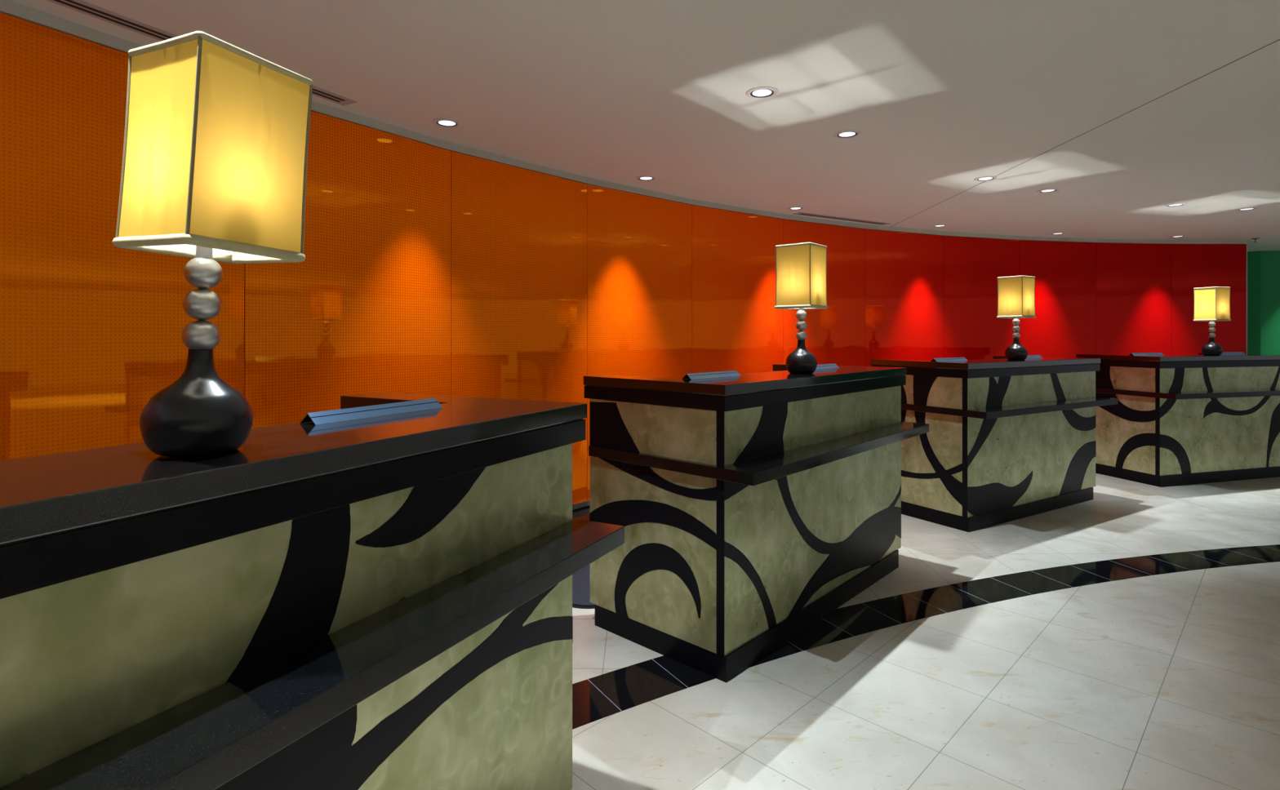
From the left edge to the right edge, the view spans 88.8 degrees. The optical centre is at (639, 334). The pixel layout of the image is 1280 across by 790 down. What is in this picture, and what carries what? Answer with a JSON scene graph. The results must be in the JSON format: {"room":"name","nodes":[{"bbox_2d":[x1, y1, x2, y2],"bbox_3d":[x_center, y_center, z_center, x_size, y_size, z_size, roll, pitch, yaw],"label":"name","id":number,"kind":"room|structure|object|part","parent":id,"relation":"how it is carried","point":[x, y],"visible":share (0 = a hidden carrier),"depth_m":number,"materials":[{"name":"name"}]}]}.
{"room":"hotel reception lobby","nodes":[
{"label":"hotel reception lobby","id":0,"kind":"room"},
{"bbox_2d":[0,12,1247,510],"bbox_3d":[1.182,0.055,4.497,14.607,2.458,2.909,0,0,-41],"label":"wall","id":1,"kind":"structure","parent":0,"point":[426,268],"depth_m":3.98,"materials":[{"name":"orange glass"}]},
{"bbox_3d":[-2.110,0.054,2.506,0.012,2.356,1.173,0,0,28],"label":"glass panel","id":2,"kind":"part","parent":1,"relation":"part of","materials":[{"name":"orange glass"}]},
{"bbox_3d":[-1.495,0.054,3.513,0.012,2.356,1.183,0,0,35],"label":"glass panel","id":3,"kind":"part","parent":1,"relation":"part of","materials":[{"name":"orange glass"}]},
{"bbox_3d":[-0.778,0.054,4.440,0.012,2.356,1.155,0,0,41],"label":"glass panel","id":4,"kind":"part","parent":1,"relation":"part of","materials":[{"name":"orange glass"}]},
{"bbox_2d":[572,506,590,520],"bbox_3d":[1.308,1.284,4.371,14.315,0.001,3.111,0,0,-41],"label":"trim","id":5,"kind":"structure","parent":1,"relation":"attached to","point":[582,513],"depth_m":4.69,"materials":[{"name":"black stone"}]},
{"bbox_2d":[0,0,1246,244],"bbox_3d":[1.172,-1.151,4.442,14.413,0.046,2.828,0,0,-41],"label":"trim","id":6,"kind":"structure","parent":1,"relation":"attached to","point":[9,7],"depth_m":4.41,"materials":[{"name":"grey metal"}]},
{"bbox_3d":[-2.113,-1.151,2.507,0.030,0.045,1.175,0,0,28],"label":"head trim","id":7,"kind":"part","parent":6,"relation":"part of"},
{"bbox_3d":[-1.497,-1.151,3.515,0.030,0.045,1.184,0,0,35],"label":"head trim","id":8,"kind":"part","parent":6,"relation":"part of","materials":[{"name":"grey metal"}]},
{"bbox_3d":[-0.780,-1.151,4.442,0.030,0.045,1.157,0,0,41],"label":"head trim","id":9,"kind":"part","parent":6,"relation":"part of","materials":[{"name":"grey metal"}]},
{"bbox_3d":[0.022,-1.151,5.272,1.149,0.045,0.030,0,0,-43],"label":"head trim","id":10,"kind":"part","parent":6,"relation":"part of","materials":[{"name":"grey metal"}]},
{"bbox_3d":[0.916,-1.151,6.013,1.171,0.045,0.030,0,0,-37],"label":"head trim","id":11,"kind":"part","parent":6,"relation":"part of","materials":[{"name":"grey metal"}]},
{"bbox_3d":[1.887,-1.151,6.655,1.153,0.045,0.030,0,0,-30],"label":"head trim","id":12,"kind":"part","parent":6,"relation":"part of","materials":[{"name":"grey metal"}]},
{"bbox_3d":[2.914,-1.151,7.182,1.153,0.045,0.030,0,0,-24],"label":"head trim","id":13,"kind":"part","parent":6,"relation":"part of","materials":[{"name":"grey metal"}]},
{"bbox_3d":[3.970,-1.151,7.589,1.107,0.045,0.030,0,0,-18],"label":"head trim","id":14,"kind":"part","parent":6,"relation":"part of","materials":[{"name":"grey metal"}]},
{"bbox_3d":[5.029,-1.151,7.873,1.084,0.045,0.030,0,0,-12],"label":"head trim","id":15,"kind":"part","parent":6,"relation":"part of","materials":[{"name":"grey metal"}]},
{"bbox_3d":[6.069,-1.151,8.043,1.020,0.045,0.030,0,0,-6],"label":"head trim","id":16,"kind":"part","parent":6,"relation":"part of","materials":[{"name":"grey metal"}]},
{"bbox_3d":[7.048,-1.151,8.109,0.938,0.045,0.030,0,0,-1],"label":"head trim","id":17,"kind":"part","parent":6,"relation":"part of","materials":[{"name":"grey metal"}]},
{"bbox_3d":[0.024,0.054,5.269,1.147,2.356,0.012,0,0,-43],"label":"glass panel","id":18,"kind":"part","parent":1,"relation":"part of","materials":[{"name":"orange glass"}]},
{"bbox_3d":[0.918,0.054,6.011,1.170,2.356,0.012,0,0,-37],"label":"glass panel","id":19,"kind":"part","parent":1,"relation":"part of","materials":[{"name":"orange glass"}]},
{"bbox_3d":[1.889,0.054,6.652,1.151,2.356,0.012,0,0,-30],"label":"glass panel","id":20,"kind":"part","parent":1,"relation":"part of","materials":[{"name":"red glass"}]},
{"bbox_3d":[2.915,0.054,7.179,1.151,2.356,0.012,0,0,-24],"label":"glass panel","id":21,"kind":"part","parent":1,"relation":"part of","materials":[{"name":"red glass"}]},
{"bbox_3d":[3.970,0.054,7.586,1.105,2.356,0.012,0,0,-18],"label":"glass panel","id":22,"kind":"part","parent":1,"relation":"part of","materials":[{"name":"red glass"}]},
{"bbox_3d":[5.030,0.054,7.870,1.083,2.356,0.012,0,0,-12],"label":"glass panel","id":23,"kind":"part","parent":1,"relation":"part of","materials":[{"name":"red glass"}]},
{"bbox_3d":[6.069,0.054,8.040,1.018,2.356,0.012,0,0,-6],"label":"glass panel","id":24,"kind":"part","parent":1,"relation":"part of","materials":[{"name":"red glass"}]},
{"bbox_3d":[7.048,0.054,8.106,0.936,2.356,0.012,0,0,-1],"label":"glass panel","id":25,"kind":"part","parent":1,"relation":"part of","materials":[{"name":"red glass"}]},
{"bbox_2d":[9,0,1279,251],"bbox_3d":[5.000,-1.224,2.500,24.000,0.100,21.000,0,0,0],"label":"ceiling","id":26,"kind":"structure","parent":0,"point":[941,96],"depth_m":3.11,"materials":[{"name":"paint"}]},
{"bbox_2d":[46,0,178,40],"bbox_3d":[-1.939,-1.171,2.422,0.109,0.005,0.367,0,0,28],"label":"ceiling vent","id":27,"kind":"object","parent":26,"relation":"in","point":[108,15],"depth_m":2.42,"materials":[{"name":"metal"}]},
{"bbox_2d":[311,85,357,106],"bbox_3d":[-1.521,-1.171,3.202,0.110,0.005,0.244,0,0,28],"label":"ceiling vent","id":28,"kind":"object","parent":26,"relation":"in","point":[317,91],"depth_m":3.21,"materials":[{"name":"metal"}]},
{"bbox_2d":[432,118,461,127],"bbox_3d":[-1.067,-1.171,3.617,0.156,0.006,0.156,0,0,0],"label":"recessed light","id":29,"kind":"object","parent":26,"relation":"in","point":[444,122],"visible":1,"depth_m":3.61,"materials":[{"name":"white"}]},
{"bbox_2d":[635,175,656,181],"bbox_3d":[0.046,-1.171,4.892,0.156,0.006,0.156,0,0,0],"label":"recessed light","id":30,"kind":"object","parent":26,"relation":"in","point":[645,178],"visible":1,"depth_m":4.88,"materials":[{"name":"white"}]},
{"bbox_2d":[745,86,778,98],"bbox_3d":[0.591,-1.171,3.166,0.156,0.006,0.156,0,0,0],"label":"recessed light","id":31,"kind":"object","parent":26,"relation":"in","point":[760,92],"visible":1,"depth_m":3.16,"materials":[{"name":"white"}]},
{"bbox_2d":[786,206,804,209],"bbox_3d":[1.441,-1.171,6.053,0.156,0.006,0.156,0,0,0],"label":"recessed light","id":32,"kind":"object","parent":26,"relation":"in","point":[792,207],"visible":1,"depth_m":6.05,"materials":[{"name":"white"}]},
{"bbox_2d":[792,212,889,225],"bbox_3d":[2.061,-1.171,6.610,1.284,0.004,0.104,0,0,-30],"label":"ceiling vent","id":33,"kind":"object","parent":26,"relation":"in","point":[798,213],"visible":1,"depth_m":6.56,"materials":[{"name":"metal"}]},
{"bbox_2d":[833,129,861,138],"bbox_3d":[1.210,-1.171,3.819,0.156,0.006,0.156,0,0,0],"label":"recessed light","id":34,"kind":"object","parent":26,"relation":"in","point":[848,133],"visible":1,"depth_m":3.81,"materials":[{"name":"white"}]},
{"bbox_2d":[932,224,947,226],"bbox_3d":[3.218,-1.171,7.018,0.156,0.006,0.156,0,0,0],"label":"recessed light","id":35,"kind":"object","parent":26,"relation":"in","point":[936,225],"visible":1,"depth_m":7.00,"materials":[{"name":"white"}]},
{"bbox_2d":[973,176,997,181],"bbox_3d":[2.591,-1.171,4.906,0.156,0.006,0.156,0,0,0],"label":"recessed light","id":36,"kind":"object","parent":26,"relation":"in","point":[984,178],"visible":1,"depth_m":4.89,"materials":[{"name":"white"}]},
{"bbox_2d":[1036,188,1058,192],"bbox_3d":[3.313,-1.171,5.312,0.156,0.006,0.156,0,0,0],"label":"recessed light","id":37,"kind":"object","parent":26,"relation":"in","point":[1046,190],"visible":1,"depth_m":5.30,"materials":[{"name":"white"}]},
{"bbox_2d":[1049,232,1065,235],"bbox_3d":[4.827,-1.171,7.558,0.156,0.006,0.156,0,0,0],"label":"recessed light","id":38,"kind":"object","parent":26,"relation":"in","point":[1053,233],"visible":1,"depth_m":7.56,"materials":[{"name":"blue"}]},
{"bbox_2d":[890,39,1279,226],"bbox_3d":[2.548,-1.173,2.810,0.004,0.001,8.627,0,0,2],"label":"trim","id":39,"kind":"structure","parent":26,"relation":"attached to","point":[1279,39],"depth_m":3.41,"materials":[{"name":"grey"}]},
{"bbox_2d":[1164,203,1186,206],"bbox_3d":[4.827,-1.171,5.896,0.156,0.006,0.156,0,0,0],"label":"recessed light","id":40,"kind":"object","parent":26,"relation":"in","point":[1174,204],"visible":1,"depth_m":5.89,"materials":[{"name":"white"}]},
{"bbox_2d":[1168,235,1185,237],"bbox_3d":[6.395,-1.171,7.779,0.156,0.006,0.156,0,0,0],"label":"recessed light","id":41,"kind":"object","parent":26,"relation":"in","point":[1180,236],"visible":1,"depth_m":7.76,"materials":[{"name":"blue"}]},
{"bbox_2d":[1235,207,1257,210],"bbox_3d":[5.650,-1.171,6.090,0.156,0.006,0.156,0,0,0],"label":"recessed light","id":42,"kind":"object","parent":26,"relation":"in","point":[1247,208],"visible":1,"depth_m":6.08,"materials":[{"name":"white"}]},
{"bbox_2d":[570,473,1279,789],"bbox_3d":[5.000,1.334,2.500,24.000,0.100,21.000,0,0,0],"label":"floor","id":43,"kind":"structure","parent":0,"point":[1170,681],"depth_m":2.42,"materials":[{"name":"white tile"}]},
{"bbox_2d":[0,391,624,789],"bbox_3d":[-0.828,0.734,1.114,0.912,1.100,1.785,0,0,27],"label":"reception desk","id":44,"kind":"object","parent":43,"relation":"on","point":[384,602],"visible":1,"depth_m":1.00,"materials":[{"name":"stone"}]},
{"bbox_2d":[111,31,313,457],"bbox_3d":[-0.670,-0.126,1.037,0.200,0.620,0.202,0,0,26],"label":"table lamp","id":45,"kind":"object","parent":44,"relation":"on","point":[215,146],"visible":1,"depth_m":0.98,"materials":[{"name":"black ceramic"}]},
{"bbox_3d":[-0.668,-0.279,1.037,0.178,0.290,0.178,2,-1,26],"label":"lamp shade","id":46,"kind":"part","parent":45,"relation":"part of","materials":[{"name":"fabric"}]},
{"bbox_2d":[0,391,586,544],"bbox_3d":[-0.884,0.204,1.157,0.773,0.040,1.760,0,0,27],"label":"countertop","id":47,"kind":"structure","parent":44,"relation":"on","point":[48,494],"depth_m":0.98,"materials":[{"name":"black stone"}]},
{"bbox_2d":[299,398,442,425],"bbox_3d":[-0.603,0.172,1.507,0.050,0.023,0.360,0,0,27],"label":"nameplate","id":48,"kind":"object","parent":44,"relation":"on","point":[362,412],"visible":1,"depth_m":1.47,"materials":[{"name":"blue metal"}]},
{"bbox_2d":[572,564,595,608],"bbox_3d":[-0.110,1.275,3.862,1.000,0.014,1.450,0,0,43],"label":"wall","id":49,"kind":"structure","parent":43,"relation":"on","point":[580,579],"depth_m":3.26,"materials":[{"name":"grey paint"}]},
{"bbox_2d":[583,363,928,683],"bbox_3d":[0.670,0.734,3.260,0.912,1.100,1.785,0,0,43],"label":"reception desk","id":50,"kind":"object","parent":43,"relation":"on","point":[751,508],"visible":0.98,"depth_m":2.71,"materials":[{"name":"beige stone"}]},
{"bbox_3d":[0.035,0.736,2.680,0.694,0.909,0.012,0,0,43],"label":"panel","id":51,"kind":"part","parent":50,"relation":"part of","materials":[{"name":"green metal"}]},
{"bbox_2d":[682,370,740,379],"bbox_3d":[0.316,0.172,2.842,0.050,0.023,0.360,0,0,43],"label":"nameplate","id":52,"kind":"object","parent":50,"relation":"on","point":[729,373],"visible":1,"depth_m":2.82,"materials":[{"name":"blue metal"}]},
{"bbox_3d":[0.303,0.737,2.433,0.036,0.907,0.014,0,0,43],"label":"corner post","id":53,"kind":"part","parent":50,"relation":"part of","materials":[{"name":"black laminate"}]},
{"bbox_2d":[583,363,906,395],"bbox_3d":[0.627,0.204,3.317,0.773,0.040,1.760,0,0,43],"label":"countertop","id":54,"kind":"structure","parent":50,"relation":"on","point":[771,380],"depth_m":2.78,"materials":[{"name":"black stone"}]},
{"bbox_2d":[774,242,827,373],"bbox_3d":[0.774,-0.122,3.140,0.193,0.612,0.193,0,0,40],"label":"table lamp","id":55,"kind":"object","parent":50,"relation":"on","point":[801,268],"visible":1,"depth_m":3.08,"materials":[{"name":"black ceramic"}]},
{"bbox_3d":[0.774,-0.278,3.140,0.178,0.290,0.178,0,0,40],"label":"lamp shade","id":56,"kind":"part","parent":55,"relation":"part of","materials":[{"name":"fabric"}]},
{"bbox_3d":[0.882,0.736,3.044,0.012,0.909,1.695,0,0,43],"label":"panel","id":57,"kind":"part","parent":50,"relation":"part of","materials":[{"name":"beige stone"}]},
{"bbox_2d":[815,363,839,369],"bbox_3d":[0.981,0.172,3.562,0.050,0.023,0.360,0,0,43],"label":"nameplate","id":58,"kind":"object","parent":50,"relation":"on","point":[822,366],"visible":0.62,"depth_m":3.59,"materials":[{"name":"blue metal"}]},
{"bbox_2d":[572,544,1279,729],"bbox_3d":[1.486,1.284,1.306,15.826,0.001,3.647,0,0,-28],"label":"trim","id":59,"kind":"structure","parent":43,"relation":"in","point":[594,699],"depth_m":3.07,"materials":[{"name":"black stone"}]},
{"bbox_2d":[870,355,1118,532],"bbox_3d":[2.709,0.734,4.972,1.785,1.100,0.912,0,0,-31],"label":"reception desk","id":60,"kind":"object","parent":43,"relation":"on","point":[1006,440],"visible":0.88,"depth_m":4.54,"materials":[{"name":"beige stone"}]},
{"bbox_3d":[1.940,0.736,4.589,0.012,0.909,0.694,0,0,-31],"label":"panel","id":61,"kind":"part","parent":60,"relation":"part of","materials":[{"name":"beige stone"}]},
{"bbox_2d":[930,357,967,361],"bbox_3d":[2.189,0.172,4.628,0.360,0.023,0.050,0,0,-31],"label":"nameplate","id":62,"kind":"object","parent":60,"relation":"on","point":[944,359],"visible":0.95,"depth_m":4.61,"materials":[{"name":"blue metal"}]},
{"bbox_3d":[2.128,0.737,4.277,0.014,0.907,0.036,0,0,-31],"label":"corner post","id":63,"kind":"part","parent":60,"relation":"part of","materials":[{"name":"black laminate"}]},
{"bbox_2d":[870,355,1100,369],"bbox_3d":[2.684,0.204,5.038,1.760,0.040,0.773,0,0,-31],"label":"countertop","id":64,"kind":"structure","parent":60,"relation":"on","point":[998,362],"depth_m":4.64,"materials":[{"name":"black stone"}]},
{"bbox_2d":[996,275,1035,359],"bbox_3d":[2.777,-0.122,4.827,0.193,0.612,0.193,0,0,-33],"label":"table lamp","id":65,"kind":"object","parent":60,"relation":"on","point":[1015,294],"visible":0.98,"depth_m":4.78,"materials":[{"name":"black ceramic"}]},
{"bbox_3d":[2.777,-0.278,4.827,0.178,0.290,0.178,0,0,-33],"label":"lamp shade","id":66,"kind":"part","parent":65,"relation":"part of","materials":[{"name":"fabric"}]},
{"bbox_3d":[2.854,0.736,4.705,1.695,0.909,0.012,0,0,-31],"label":"panel","id":67,"kind":"part","parent":60,"relation":"part of","materials":[{"name":"beige stone"}]},
{"bbox_2d":[1026,355,1043,358],"bbox_3d":[3.053,0.172,5.152,0.360,0.023,0.050,0,0,-31],"label":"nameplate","id":68,"kind":"object","parent":60,"relation":"on","point":[1028,356],"visible":0.5,"depth_m":5.18,"materials":[{"name":"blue metal"}]},
{"bbox_2d":[1075,352,1279,487],"bbox_3d":[5.133,0.734,6.058,1.785,1.100,0.912,0,0,-16],"label":"reception desk","id":69,"kind":"object","parent":43,"relation":"on","point":[1199,419],"visible":0.98,"depth_m":5.73,"materials":[{"name":"stone"}]},
{"bbox_3d":[4.290,0.736,5.892,0.012,0.909,0.694,0,0,-16],"label":"panel","id":70,"kind":"part","parent":69,"relation":"part of","materials":[{"name":"beige stone"}]},
{"bbox_2d":[1128,352,1163,355],"bbox_3d":[4.542,0.172,5.864,0.360,0.023,0.050,0,0,-16],"label":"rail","id":71,"kind":"object","parent":69,"relation":"on","point":[1140,353],"visible":1,"depth_m":5.85,"materials":[{"name":"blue metal"}]},
{"bbox_3d":[4.390,0.737,5.541,0.014,0.907,0.036,0,0,-16],"label":"corner post","id":72,"kind":"part","parent":69,"relation":"part of","materials":[{"name":"black laminate"}]},
{"bbox_2d":[1075,352,1279,361],"bbox_3d":[5.127,0.204,6.128,1.760,0.040,0.773,0,0,-16],"label":"countertop","id":73,"kind":"structure","parent":69,"relation":"on","point":[1200,357],"depth_m":5.77,"materials":[{"name":"black stone"}]},
{"bbox_2d":[1193,286,1231,355],"bbox_3d":[5.160,-0.122,5.901,0.193,0.612,0.193,0,0,-16],"label":"table lamp","id":74,"kind":"object","parent":69,"relation":"on","point":[1211,304],"visible":1,"depth_m":5.84,"materials":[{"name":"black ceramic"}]},
{"bbox_3d":[5.160,-0.278,5.901,0.178,0.290,0.178,0,0,-16],"label":"lamp shade","id":75,"kind":"part","parent":74,"relation":"part of","materials":[{"name":"fabric"}]},
{"bbox_3d":[5.202,0.736,5.763,1.695,0.909,0.012,0,0,-16],"label":"panel","id":76,"kind":"part","parent":69,"relation":"part of","materials":[{"name":"stone"}]},
{"bbox_2d":[1221,351,1244,355],"bbox_3d":[5.541,0.172,6.150,0.360,0.023,0.050,0,0,-16],"label":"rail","id":77,"kind":"object","parent":69,"relation":"on","point":[1223,353],"visible":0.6,"depth_m":6.14,"materials":[{"name":"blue metal"}]},
{"bbox_2d":[1247,250,1279,354],"bbox_3d":[12.156,0.055,8.951,9.512,2.458,0.944,0,0,11],"label":"wall","id":78,"kind":"structure","parent":0,"point":[1263,266],"depth_m":9.12,"materials":[{"name":"green paint"}]}
]}

